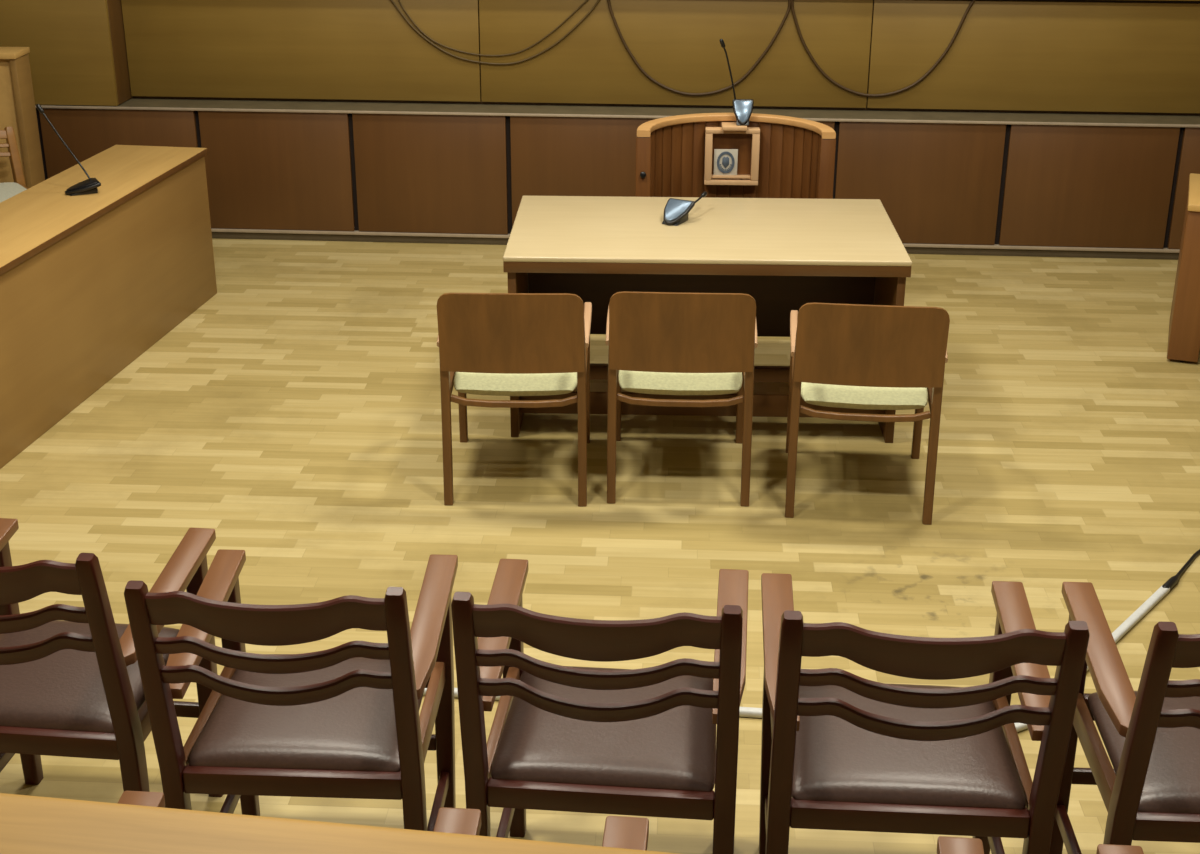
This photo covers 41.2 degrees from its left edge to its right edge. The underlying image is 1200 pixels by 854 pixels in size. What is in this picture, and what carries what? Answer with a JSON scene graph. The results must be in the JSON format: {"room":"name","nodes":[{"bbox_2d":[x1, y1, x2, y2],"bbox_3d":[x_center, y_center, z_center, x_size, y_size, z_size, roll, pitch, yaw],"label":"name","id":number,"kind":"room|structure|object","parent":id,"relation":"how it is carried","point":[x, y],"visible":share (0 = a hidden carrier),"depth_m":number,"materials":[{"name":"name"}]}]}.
{"room":"courtroom","nodes":[
{"label":"courtroom","id":0,"kind":"room"},
{"bbox_2d":[0,238,1199,853],"bbox_3d":[-0.056,0.617,5.017,10.400,0.100,12.400,1,22,2],"label":"floor","id":1,"kind":"structure","parent":0,"point":[294,416],"depth_m":5.84,"materials":[{"name":"brown wood"}]},
{"bbox_2d":[0,126,28,202],"bbox_3d":[-3.038,-1.036,7.896,0.560,0.752,0.582,-16,28,-35],"label":"slatted chair","id":2,"kind":"object","parent":1,"relation":"on","point":[8,190],"visible":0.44,"depth_m":8.09,"materials":[{"name":"brown wood"}]},
{"bbox_2d":[0,182,26,202],"bbox_3d":[-3.022,-1.119,7.839,0.472,0.059,0.460,-16,28,-35],"label":"seat cushion","id":3,"kind":"object","parent":2,"relation":"on","point":[8,190],"depth_m":7.93,"materials":[{"name":"grey fabric"}]},
{"bbox_2d":[0,47,44,187],"bbox_3d":[-3.535,-1.434,8.407,1.146,1.095,0.210,1,22,2],"label":"desk","id":4,"kind":"object","parent":1,"relation":"on","point":[17,102],"depth_m":8.26,"materials":[{"name":"brown wood"}]},
{"bbox_2d":[0,47,29,58],"bbox_3d":[-3.534,-1.926,8.204,1.146,0.030,0.210,1,22,2],"label":"countertop","id":5,"kind":"structure","parent":4,"relation":"on","point":[5,52],"depth_m":8.16,"materials":[{"name":"brown wood"}]},
{"bbox_2d":[0,145,216,468],"bbox_3d":[-2.367,-0.443,6.484,0.472,0.732,3.112,3,23,8],"label":"desk","id":6,"kind":"object","parent":1,"relation":"on","point":[89,283],"visible":1,"depth_m":6.74,"materials":[{"name":"brown wood"}]},
{"bbox_2d":[36,104,100,195],"bbox_3d":[-2.281,-1.188,6.845,0.262,0.371,0.135,0,22,-1],"label":"desk microphone","id":7,"kind":"object","parent":6,"relation":"on","point":[89,186],"visible":1,"depth_m":6.87,"materials":[{"name":"black plastic"}]},
{"bbox_2d":[0,518,222,796],"bbox_3d":[-1.252,0.579,3.697,0.568,0.970,0.661,2,22,6],"label":"armchair","id":8,"kind":"object","parent":1,"relation":"on","point":[71,683],"visible":0.73,"depth_m":3.50,"materials":[{"name":"brown wood"}]},
{"bbox_2d":[0,620,178,732],"bbox_3d":[-1.249,0.567,3.717,0.461,0.061,0.460,2,22,6],"label":"seat cushion","id":9,"kind":"object","parent":8,"relation":"on","point":[62,691],"depth_m":3.59,"materials":[{"name":"brown leather"}]},
{"bbox_2d":[124,549,457,830],"bbox_3d":[-0.635,0.639,3.554,0.572,0.970,0.661,1,22,2],"label":"armchair","id":10,"kind":"object","parent":1,"relation":"on","point":[344,720],"visible":0.99,"depth_m":3.35,"materials":[{"name":"brown wood"}]},
{"bbox_2d":[188,654,423,771],"bbox_3d":[-0.634,0.627,3.574,0.464,0.061,0.460,1,22,2],"label":"seat cushion","id":11,"kind":"object","parent":10,"relation":"on","point":[354,730],"depth_m":3.44,"materials":[{"name":"brown leather"}]},
{"bbox_2d":[437,293,591,506],"bbox_3d":[-0.297,-0.195,5.783,0.532,0.819,0.703,0,22,1],"label":"chair","id":12,"kind":"object","parent":1,"relation":"on","point":[495,344],"visible":1,"depth_m":5.45,"materials":[{"name":"brown wood"}]},
{"bbox_2d":[454,372,576,395],"bbox_3d":[-0.296,-0.221,5.825,0.444,0.076,0.500,0,22,1],"label":"seat cushion","id":13,"kind":"object","parent":12,"relation":"on","point":[495,384],"depth_m":5.62,"materials":[{"name":"beige fabric"}]},
{"bbox_2d":[451,558,748,853],"bbox_3d":[0.022,0.663,3.501,0.581,0.970,0.661,2,22,5],"label":"armchair","id":14,"kind":"object","parent":1,"relation":"on","point":[644,741],"visible":0.99,"depth_m":3.29,"materials":[{"name":"brown wood"}]},
{"bbox_2d":[491,666,715,791],"bbox_3d":[0.024,0.650,3.521,0.472,0.061,0.460,2,22,5],"label":"seat cushion","id":15,"kind":"object","parent":14,"relation":"on","point":[674,749],"depth_m":3.39,"materials":[{"name":"brown leather"}]},
{"bbox_2d":[35,97,1199,259],"bbox_3d":[0.079,-1.607,9.325,9.657,0.732,1.514,2,22,4],"label":"wall paneling","id":16,"kind":"structure","parent":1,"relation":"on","point":[1082,185],"depth_m":8.61,"materials":[{"name":"brown wood"}]},
{"bbox_2d":[0,0,1199,114],"bbox_3d":[0.089,-2.103,8.733,9.350,0.640,0.768,2,22,4],"label":"wall","id":17,"kind":"structure","parent":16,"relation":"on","point":[1025,56],"depth_m":8.57,"materials":[{"name":"brown wood"}]},
{"bbox_2d":[398,0,587,55],"bbox_3d":[-0.567,-2.159,8.573,1.067,0.334,0.009,2,22,4],"label":"cable","id":18,"kind":"object","parent":17,"relation":"hanging from","point":[583,3],"visible":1,"depth_m":8.61,"materials":[{"name":"black rubber"}]},
{"bbox_2d":[390,0,599,64],"bbox_3d":[-0.572,-2.138,8.581,1.178,0.380,0.012,2,22,4],"label":"cable","id":19,"kind":"object","parent":17,"relation":"hanging from","point":[392,1],"visible":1,"depth_m":8.61,"materials":[{"name":"black rubber"}]},
{"bbox_2d":[607,0,790,95],"bbox_3d":[0.520,-2.034,8.536,0.979,0.527,0.016,2,22,4],"label":"cable","id":20,"kind":"object","parent":17,"relation":"hanging from","point":[608,1],"visible":1,"depth_m":8.56,"materials":[{"name":"black rubber"}]},
{"bbox_2d":[791,0,975,96],"bbox_3d":[1.483,-2.011,8.470,0.963,0.520,0.016,2,22,4],"label":"cable","id":21,"kind":"object","parent":17,"relation":"hanging from","point":[931,69],"visible":1,"depth_m":8.50,"materials":[{"name":"black rubber"}]},
{"bbox_2d":[606,291,757,505],"bbox_3d":[0.291,-0.198,5.793,0.532,0.819,0.703,1,22,2],"label":"chair","id":22,"kind":"object","parent":1,"relation":"on","point":[662,343],"visible":1,"depth_m":5.46,"materials":[{"name":"brown wood"}]},
{"bbox_2d":[618,370,741,394],"bbox_3d":[0.293,-0.224,5.835,0.444,0.076,0.500,1,22,2],"label":"seat cushion","id":23,"kind":"object","parent":22,"relation":"on","point":[662,383],"depth_m":5.63,"materials":[{"name":"beige fabric"}]},
{"bbox_2d":[503,196,911,442],"bbox_3d":[0.413,-0.459,6.522,1.526,0.745,0.936,1,22,2],"label":"table","id":24,"kind":"object","parent":1,"relation":"on","point":[787,254],"visible":0.76,"depth_m":6.29,"materials":[{"name":"brown wood"}]},
{"bbox_2d":[662,191,706,225],"bbox_3d":[0.346,-0.894,6.495,0.118,0.078,0.318,12,25,26],"label":"desk microphone","id":25,"kind":"object","parent":24,"relation":"on","point":[676,211],"visible":1,"depth_m":6.41,"materials":[{"name":"silver plastic"}]},
{"bbox_2d":[635,113,835,198],"bbox_3d":[0.621,-0.988,7.575,0.904,0.922,0.446,1,22,2],"label":"stand","id":26,"kind":"object","parent":1,"relation":"on","point":[797,155],"visible":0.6,"depth_m":7.54,"materials":[{"name":"brown wood"}]},
{"bbox_2d":[704,127,759,184],"bbox_3d":[0.626,-1.286,7.579,0.256,0.266,0.060,1,22,2],"label":"framed piece","id":27,"kind":"object","parent":26,"relation":"attached to","point":[731,157],"visible":1,"depth_m":7.58,"materials":[{"name":"brown wood"}]},
{"bbox_2d":[721,122,746,130],"bbox_3d":[0.632,-1.415,7.515,0.117,0.018,0.110,1,22,2],"label":"shelf","id":28,"kind":"object","parent":26,"relation":"attached to","point":[726,126],"depth_m":7.47,"materials":[{"name":"brown wood"}]},
{"bbox_2d":[720,39,753,125],"bbox_3d":[0.636,-1.609,7.439,0.170,0.397,0.070,1,22,2],"label":"desk microphone","id":29,"kind":"object","parent":26,"relation":"on","point":[742,108],"visible":1,"depth_m":7.48,"materials":[{"name":"silver plastic"}]},
{"bbox_2d":[423,549,1199,731],"bbox_3d":[0.957,0.674,4.716,3.483,0.027,0.867,-7,24,-17],"label":"cable","id":30,"kind":"object","parent":1,"relation":"on","point":[1134,618],"visible":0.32,"depth_m":4.92,"materials":[{"name":"white plastic"}]},
{"bbox_2d":[785,303,949,524],"bbox_3d":[0.933,-0.147,5.673,0.532,0.819,0.703,3,22,6],"label":"chair","id":31,"kind":"object","parent":1,"relation":"on","point":[853,356],"visible":1,"depth_m":5.34,"materials":[{"name":"brown wood"}]},
{"bbox_2d":[801,382,927,409],"bbox_3d":[0.938,-0.172,5.715,0.444,0.076,0.500,3,22,6],"label":"seat cushion","id":32,"kind":"object","parent":31,"relation":"on","point":[838,396],"depth_m":5.51,"materials":[{"name":"beige fabric"}]},
{"bbox_2d":[759,573,1089,853],"bbox_3d":[0.644,0.689,3.442,0.593,0.970,0.661,2,22,4],"label":"armchair","id":33,"kind":"object","parent":1,"relation":"on","point":[841,749],"visible":1,"depth_m":3.24,"materials":[{"name":"brown wood"}]},
{"bbox_2d":[792,683,1025,808],"bbox_3d":[0.645,0.676,3.462,0.481,0.061,0.460,2,22,4],"label":"seat cushion","id":34,"kind":"object","parent":33,"relation":"on","point":[838,762],"depth_m":3.33,"materials":[{"name":"brown leather"}]},
{"bbox_2d":[1049,582,1199,853],"bbox_3d":[1.324,0.703,3.410,0.581,0.970,0.661,1,22,3],"label":"armchair","id":35,"kind":"object","parent":1,"relation":"on","point":[1150,735],"visible":0.96,"depth_m":3.26,"materials":[{"name":"brown wood"}]},
{"bbox_2d":[1088,691,1199,813],"bbox_3d":[1.326,0.691,3.431,0.472,0.061,0.460,1,22,3],"label":"seat cushion","id":36,"kind":"object","parent":35,"relation":"on","point":[1172,781],"depth_m":3.36,"materials":[{"name":"brown leather"}]},
{"bbox_2d":[1167,173,1199,361],"bbox_3d":[3.275,-0.637,7.005,1.404,0.720,0.612,8,24,18],"label":"desk","id":37,"kind":"object","parent":1,"relation":"on","point":[1184,323],"visible":1,"depth_m":6.99,"materials":[{"name":"brown wood"}]},
{"bbox_3d":[0.049,1.550,2.367,7.200,0.189,1.400,1,22,2],"label":"step","id":38,"kind":"structure","parent":1,"relation":"on","visible":0},
{"bbox_2d":[118,791,480,835],"bbox_3d":[-0.505,0.938,2.331,0.581,0.970,0.661,2,22,4],"label":"armchair","id":39,"kind":"object","parent":38,"relation":"on","point":[449,820],"visible":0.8,"depth_m":2.51,"materials":[{"name":"brown wood"}]},
{"bbox_2d":[0,793,679,853],"bbox_3d":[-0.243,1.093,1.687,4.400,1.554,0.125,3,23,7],"label":"desk","id":40,"kind":"object","parent":38,"relation":"on","point":[28,824],"visible":1,"depth_m":1.42,"materials":[{"name":"brown wood"}]},
{"bbox_2d":[602,816,983,853],"bbox_3d":[0.266,0.965,2.268,0.581,0.970,0.661,2,22,5],"label":"armchair","id":41,"kind":"object","parent":38,"relation":"on","point":[619,831],"visible":0.99,"depth_m":2.46,"materials":[{"name":"brown wood"}]},
{"bbox_2d":[1096,844,1143,853],"bbox_3d":[1.023,0.991,2.210,0.581,0.970,0.661,2,22,4],"label":"armchair","id":42,"kind":"object","parent":38,"relation":"on","point":[1101,848],"visible":1,"depth_m":2.43,"materials":[{"name":"brown wood"}]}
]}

